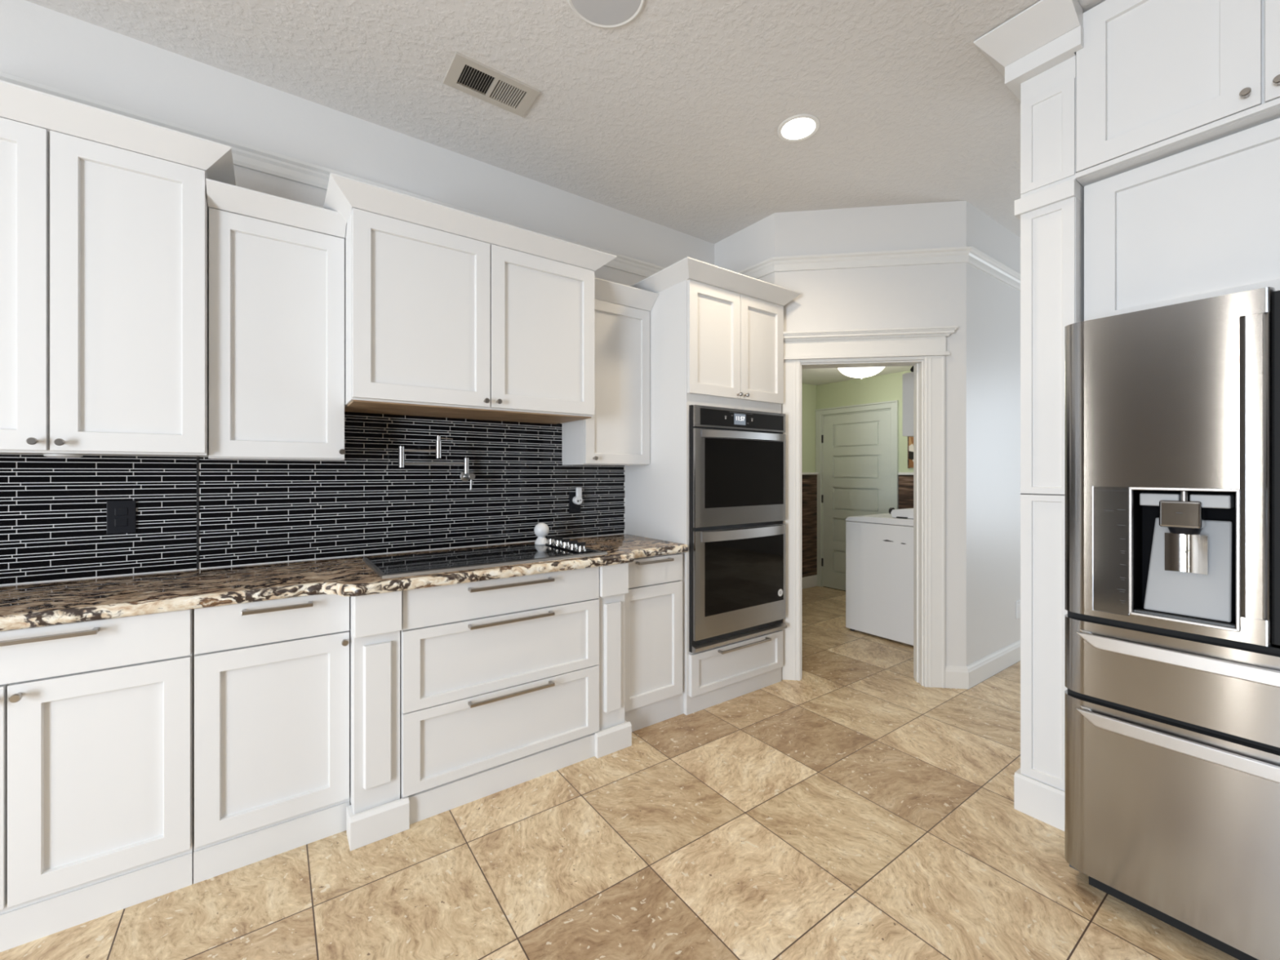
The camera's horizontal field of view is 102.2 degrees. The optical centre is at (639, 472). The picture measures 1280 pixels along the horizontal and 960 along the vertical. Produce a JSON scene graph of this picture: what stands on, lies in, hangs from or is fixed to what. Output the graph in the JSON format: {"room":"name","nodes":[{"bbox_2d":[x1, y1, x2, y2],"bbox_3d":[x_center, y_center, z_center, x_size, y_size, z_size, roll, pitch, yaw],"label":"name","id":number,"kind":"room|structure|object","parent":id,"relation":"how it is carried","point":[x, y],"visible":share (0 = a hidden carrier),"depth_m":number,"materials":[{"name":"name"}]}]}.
{"room":"kitchen","nodes":[
{"label":"kitchen","id":0,"kind":"room"},
{"bbox_2d":[0,0,714,586],"bbox_3d":[-1.814,-0.170,2.096,5.690,2.940,0.120,0,0,-36],"label":"wall","id":1,"kind":"structure","parent":0,"point":[39,44],"depth_m":2.23,"materials":[{"name":"white paint"}]},
{"bbox_2d":[0,80,235,457],"bbox_3d":[-1.905,-0.612,1.738,0.846,1.100,0.354,0,0,-36],"label":"upper cabinet","id":2,"kind":"object","parent":1,"relation":"attached to","point":[104,248],"visible":0.98,"depth_m":1.71,"materials":[{"name":"white wood"}]},
{"bbox_2d":[43,453,83,457],"bbox_3d":[-1.969,-0.057,1.763,0.089,0.010,0.089,0,0,-36],"label":"puck light","id":3,"kind":"object","parent":2,"relation":"attached to","point":[66,455],"visible":1,"depth_m":1.74,"materials":[{"name":"white plastic"}]},
{"bbox_2d":[205,177,346,461],"bbox_3d":[-1.454,-0.548,2.087,0.439,0.993,0.311,0,0,-36],"label":"upper cabinet","id":4,"kind":"object","parent":1,"relation":"attached to","point":[276,291],"visible":0.99,"depth_m":2.01,"materials":[{"name":"white wood"}]},
{"bbox_2d":[0,411,624,585],"bbox_3d":[-1.605,0.046,2.163,3.708,0.676,0.014,0,0,-36],"label":"backsplash","id":5,"kind":"structure","parent":1,"relation":"attached to","point":[193,513],"depth_m":2.27,"materials":[{"name":"black tile"}]},
{"bbox_2d":[106,500,136,533],"bbox_3d":[-1.929,0.166,1.919,0.078,0.122,0.008,0,0,-36],"label":"wall outlet","id":6,"kind":"object","parent":5,"relation":"attached to","point":[121,514],"visible":1,"depth_m":1.92,"materials":[{"name":"black plastic"}]},
{"bbox_2d":[115,507,127,515],"bbox_3d":[-1.927,0.146,1.917,0.034,0.028,0.004,0,0,-36],"label":"socket","id":7,"kind":"object","parent":6,"relation":"attached to","point":[118,511],"depth_m":1.92,"materials":[{"name":"black plastic"}]},
{"bbox_2d":[115,518,127,526],"bbox_3d":[-1.927,0.186,1.917,0.034,0.028,0.004,0,0,-36],"label":"socket","id":8,"kind":"object","parent":6,"relation":"attached to","point":[118,522],"depth_m":1.92,"materials":[{"name":"black plastic"}]},
{"bbox_2d":[398,435,475,489],"bbox_3d":[-0.949,-0.043,2.487,0.128,0.260,0.390,0,0,33],"label":"pot filler","id":9,"kind":"object","parent":5,"relation":"attached to","point":[464,476],"visible":1,"depth_m":2.41,"materials":[{"name":"silver metal"}]},
{"bbox_2d":[568,491,580,512],"bbox_3d":[-0.382,0.175,3.027,0.075,0.122,0.008,0,0,-36],"label":"wall outlet","id":10,"kind":"object","parent":5,"relation":"attached to","point":[573,508],"visible":0.71,"depth_m":3.02,"materials":[{"name":"black plastic"}]},
{"bbox_2d":[572,503,577,507],"bbox_3d":[-0.380,0.195,3.025,0.034,0.028,0.004,0,0,-36],"label":"socket","id":11,"kind":"object","parent":10,"relation":"attached to","point":[574,505],"depth_m":3.02,"materials":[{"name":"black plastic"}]},
{"bbox_2d":[572,487,582,504],"bbox_3d":[-0.364,0.137,3.008,0.050,0.099,0.042,0,0,-36],"label":"plug","id":12,"kind":"object","parent":10,"relation":"attached to","point":[577,500],"visible":1,"depth_m":3.00,"materials":[{"name":"white plastic"}]},
{"bbox_2d":[323,173,616,424],"bbox_3d":[-0.773,-0.681,2.442,1.235,0.810,0.527,0,0,-36],"label":"upper cabinet","id":13,"kind":"object","parent":1,"relation":"attached to","point":[438,323],"visible":0.98,"depth_m":2.23,"materials":[{"name":"white wood"}]},
{"bbox_2d":[0,71,1020,291],"bbox_3d":[0.135,-1.306,2.888,9.559,0.080,1.165,0,0,-24],"label":"crown molding","id":14,"kind":"structure","parent":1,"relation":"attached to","point":[244,155],"depth_m":3.10,"materials":[{"name":"white wood"}]},
{"bbox_2d":[562,277,658,465],"bbox_3d":[-0.190,-0.533,2.964,0.474,0.983,0.357,0,0,-36],"label":"upper cabinet","id":15,"kind":"object","parent":1,"relation":"attached to","point":[618,432],"visible":0.8,"depth_m":2.90,"materials":[{"name":"white wood"}]},
{"bbox_2d":[26,0,1105,244],"bbox_3d":[1.650,-1.680,0.702,9.700,0.080,6.420,0,0,-36],"label":"ceiling","id":16,"kind":"structure","parent":0,"point":[671,116],"depth_m":2.19,"materials":[{"name":"white paint"}]},
{"bbox_2d":[443,51,540,116],"bbox_3d":[-0.627,-1.635,2.188,0.352,0.010,0.188,0,0,-36],"label":"ceiling vent","id":17,"kind":"object","parent":16,"relation":"in","point":[469,76],"visible":1,"depth_m":2.18,"materials":[{"name":"white metal"}]},
{"bbox_2d":[567,0,644,27],"bbox_3d":[-0.117,-1.635,1.761,0.274,0.009,0.274,0,0,-36],"label":"ceiling speaker","id":18,"kind":"object","parent":16,"relation":"attached to","point":[597,13],"visible":1,"depth_m":1.83,"materials":[{"name":"white plastic"}]},
{"bbox_2d":[777,114,820,142],"bbox_3d":[0.755,-1.637,2.459,0.196,0.006,0.196,0,0,-36],"label":"recessed light","id":19,"kind":"object","parent":16,"relation":"in","point":[799,127],"visible":1,"depth_m":2.45,"materials":[{"name":"white plastic"}]},
{"bbox_2d":[0,586,1238,959],"bbox_3d":[1.365,1.330,1.100,9.700,0.060,7.400,0,0,-36],"label":"floor","id":20,"kind":"structure","parent":0,"point":[854,808],"depth_m":1.71,"materials":[{"name":"tile"}]},
{"bbox_2d":[0,608,193,952],"bbox_3d":[-1.869,0.863,1.603,0.771,0.874,0.598,0,0,-36],"label":"base cabinet","id":21,"kind":"object","parent":20,"relation":"on","point":[96,717],"visible":0.96,"depth_m":1.50,"materials":[{"name":"white wood"}]},
{"bbox_2d":[193,594,350,884],"bbox_3d":[-1.377,0.863,1.955,0.433,0.874,0.598,0,0,-36],"label":"base cabinet","id":22,"kind":"object","parent":20,"relation":"on","point":[271,677],"visible":0.94,"depth_m":1.74,"materials":[{"name":"white wood"}]},
{"bbox_2d":[346,591,409,850],"bbox_3d":[-1.110,0.863,2.095,0.190,0.874,0.662,0,0,-36],"label":"pilaster","id":23,"kind":"object","parent":20,"relation":"on","point":[376,811],"visible":0.86,"depth_m":1.83,"materials":[{"name":"white wood"}]},
{"bbox_2d":[400,566,599,824],"bbox_3d":[-0.706,0.863,2.377,0.838,0.874,0.693,0,0,-36],"label":"base cabinet","id":24,"kind":"object","parent":20,"relation":"on","point":[500,677],"visible":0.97,"depth_m":2.09,"materials":[{"name":"white wood"}]},
{"bbox_2d":[0,533,688,631],"bbox_3d":[-1.399,0.405,1.875,3.708,0.040,0.696,0,0,-36],"label":"countertop","id":25,"kind":"structure","parent":24,"relation":"on","point":[33,605],"depth_m":1.79,"materials":[{"name":"stone"}]},
{"bbox_2d":[362,535,607,578],"bbox_3d":[-0.684,0.359,2.341,0.957,0.051,0.492,0,0,-36],"label":"cooktop","id":26,"kind":"object","parent":25,"relation":"in","point":[556,548],"visible":1,"depth_m":2.26,"materials":[{"name":"black glass"}]},
{"bbox_2d":[533,522,549,545],"bbox_3d":[-0.518,0.321,2.716,0.078,0.113,0.078,0,0,-36],"label":"camera","id":27,"kind":"object","parent":26,"relation":"on","point":[541,530],"visible":0.99,"depth_m":2.69,"materials":[{"name":"white plastic"}]},
{"bbox_2d":[595,562,631,758],"bbox_3d":[-0.309,0.863,2.668,0.190,0.874,0.662,0,0,-36],"label":"pilaster","id":28,"kind":"object","parent":20,"relation":"on","point":[615,733],"visible":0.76,"depth_m":2.41,"materials":[{"name":"white wood"}]},
{"bbox_2d":[624,552,683,731],"bbox_3d":[-0.086,0.863,2.861,0.426,0.874,0.628,0,0,-36],"label":"base cabinet","id":29,"kind":"object","parent":20,"relation":"on","point":[654,600],"visible":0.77,"depth_m":2.65,"materials":[{"name":"white wood"}]},
{"bbox_2d":[623,257,800,715],"bbox_3d":[0.412,0.099,3.186,0.916,2.402,0.697,0,0,-36],"label":"tall cabinet","id":30,"kind":"object","parent":20,"relation":"on","point":[710,345],"visible":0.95,"depth_m":2.92,"materials":[{"name":"white wood"}]},
{"bbox_2d":[688,404,786,653],"bbox_3d":[0.436,0.301,3.180,0.750,1.325,0.616,0,0,-36],"label":"double wall oven","id":31,"kind":"object","parent":30,"relation":"in","point":[737,457],"visible":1,"depth_m":2.92,"materials":[{"name":"silver metal"}]},
{"bbox_2d":[845,507,913,645],"bbox_3d":[2.231,0.770,4.105,0.687,1.060,0.878,0,0,-36],"label":"washing machine","id":32,"kind":"object","parent":20,"relation":"on","point":[879,548],"visible":0.62,"depth_m":4.01,"materials":[{"name":"white metal"}]},
{"bbox_2d":[973,0,1084,831],"bbox_3d":[1.706,-0.168,2.099,0.878,2.936,0.286,0,0,-36],"label":"pilaster","id":33,"kind":"object","parent":20,"relation":"on","point":[1034,51],"visible":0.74,"depth_m":1.92,"materials":[{"name":"white wood"}]},
{"bbox_2d":[1064,286,1279,959],"bbox_3d":[1.964,0.419,1.529,0.986,1.762,0.900,0,0,-36],"label":"refrigerator","id":34,"kind":"object","parent":20,"relation":"on","point":[1172,412],"visible":1,"depth_m":1.43,"materials":[{"name":"grey metal"}]},
{"bbox_2d":[714,213,774,303],"bbox_3d":[0.707,-0.170,3.565,0.120,2.940,0.665,0,0,-36],"label":"wall","id":35,"kind":"structure","parent":0,"point":[754,244],"depth_m":3.44,"materials":[{"name":"white paint"}]},
{"bbox_2d":[801,382,816,472],"bbox_3d":[1.019,0.110,5.268,2.610,2.380,0.100,0,0,-36],"label":"wall","id":36,"kind":"structure","parent":0,"point":[808,392],"depth_m":5.84,"materials":[{"name":"green paint"}]},
{"bbox_2d":[801,574,817,589],"bbox_3d":[1.680,1.235,4.370,2.380,0.130,2.130,0,0,-36],"label":"baseboard","id":37,"kind":"structure","parent":36,"relation":"attached to","point":[811,581],"depth_m":5.81,"materials":[{"name":"white"}]},
{"bbox_2d":[801,474,913,577],"bbox_3d":[1.680,0.598,4.370,2.380,1.145,2.130,0,0,-36],"label":"wainscoting","id":38,"kind":"structure","parent":36,"relation":"attached to","point":[809,482],"depth_m":5.79,"materials":[{"name":"brown wood"}]},
{"bbox_2d":[801,472,913,475],"bbox_3d":[1.680,0.013,4.370,2.380,0.025,2.130,0,0,-36],"label":"cap","id":39,"kind":"object","parent":38,"relation":"on","point":[899,473],"visible":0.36,"depth_m":5.11,"materials":[{"name":"white"}]},
{"bbox_2d":[801,365,912,385],"bbox_3d":[1.677,-1.040,4.355,2.403,0.080,2.150,0,0,-36],"label":"ceiling","id":40,"kind":"structure","parent":0,"point":[815,376],"depth_m":5.26,"materials":[{"name":"white paint"}]},
{"bbox_2d":[837,366,884,378],"bbox_3d":[1.983,-0.917,4.617,0.410,0.166,0.410,0,0,-36],"label":"dome light","id":41,"kind":"object","parent":40,"relation":"attached to","point":[855,372],"visible":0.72,"depth_m":4.53,"materials":[{"name":"white glass"}]},
{"bbox_2d":[816,370,913,472],"bbox_3d":[2.690,0.110,5.090,0.100,2.380,2.135,0,0,-36],"label":"wall","id":42,"kind":"structure","parent":0,"point":[887,387],"depth_m":5.41,"materials":[{"name":"green paint"}]},
{"bbox_2d":[821,409,890,591],"bbox_3d":[2.320,0.329,5.559,0.056,1.927,0.799,0,0,-36],"label":"door","id":43,"kind":"structure","parent":42,"relation":"in","point":[856,446],"depth_m":5.61,"materials":[{"name":"white wood"}]},
{"bbox_2d":[814,400,898,586],"bbox_3d":[2.334,0.290,5.559,0.132,2.020,0.953,0,0,-36],"label":"door frame","id":44,"kind":"structure","parent":42,"relation":"attached to","point":[893,406],"depth_m":5.61,"materials":[{"name":"white wood"}]},
{"bbox_2d":[907,436,913,468],"bbox_3d":[2.711,-0.203,4.953,0.024,0.325,0.272,0,0,-36],"label":"wall picture","id":45,"kind":"object","parent":42,"relation":"attached to","point":[910,439],"visible":0.29,"depth_m":5.04,"materials":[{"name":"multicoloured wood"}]},
{"bbox_2d":[774,200,966,666],"bbox_3d":[1.417,-0.170,3.245,1.126,2.940,0.120,0,0,8],"label":"wall","id":46,"kind":"structure","parent":0,"point":[919,295],"depth_m":3.16,"materials":[{"name":"white paint"}]},
{"bbox_2d":[781,355,945,688],"bbox_3d":[1.371,0.298,3.243,0.965,2.005,0.145,0,0,8],"label":"door frame","id":47,"kind":"structure","parent":46,"relation":"attached to","point":[934,366],"depth_m":3.16,"materials":[{"name":"white wood"}]},
{"bbox_2d":[782,325,957,363],"bbox_3d":[1.378,-0.777,3.159,1.031,0.185,0.062,0,0,8],"label":"header trim","id":48,"kind":"structure","parent":46,"relation":"attached to","point":[902,344],"depth_m":3.16,"materials":[{"name":"white wood"}]},
{"bbox_2d":[966,200,1020,666],"bbox_3d":[3.229,-0.170,4.089,3.189,2.940,0.120,0,0,-36],"label":"wall","id":49,"kind":"structure","parent":0,"point":[993,305],"depth_m":3.32,"materials":[{"name":"white paint"}]},
{"bbox_2d":[902,372,913,436],"bbox_3d":[2.610,-0.511,4.041,1.150,0.477,0.519,0,0,-36],"label":"laundry cabinet","id":50,"kind":"object","parent":49,"relation":"attached to","point":[908,378],"visible":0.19,"depth_m":3.88,"materials":[{"name":"white wood"}]},
{"bbox_2d":[945,640,1020,688],"bbox_3d":[3.153,1.235,4.003,3.171,0.130,0.101,0,0,-36],"label":"baseboard","id":51,"kind":"structure","parent":49,"relation":"attached to","point":[967,677],"depth_m":3.21,"materials":[{"name":"white wood"}]},
{"bbox_2d":[1016,600,1020,618],"bbox_3d":[2.628,0.950,3.579,0.075,0.120,0.008,0,0,-36],"label":"wall outlet","id":52,"kind":"object","parent":49,"relation":"attached to","point":[1018,602],"visible":0.86,"depth_m":3.57,"materials":[{"name":"white plastic"}]},
{"bbox_3d":[3.402,-0.170,0.591,0.120,2.940,4.200,0,0,-36],"label":"wall","id":53,"kind":"structure","parent":0,"visible":0},
{"bbox_2d":[1075,0,1279,186],"bbox_3d":[2.108,-1.340,1.653,0.744,0.580,0.954,0,0,-36],"label":"upper cabinet","id":54,"kind":"object","parent":53,"relation":"attached to","point":[1156,80],"visible":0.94,"depth_m":1.66,"materials":[{"name":"white wood"}]},
{"bbox_2d":[1084,117,1279,320],"bbox_3d":[2.150,-0.779,1.681,0.643,0.539,0.950,0,0,-36],"label":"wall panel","id":55,"kind":"object","parent":53,"relation":"attached to","point":[1202,221],"visible":0.77,"depth_m":1.68,"materials":[{"name":"white wood"}]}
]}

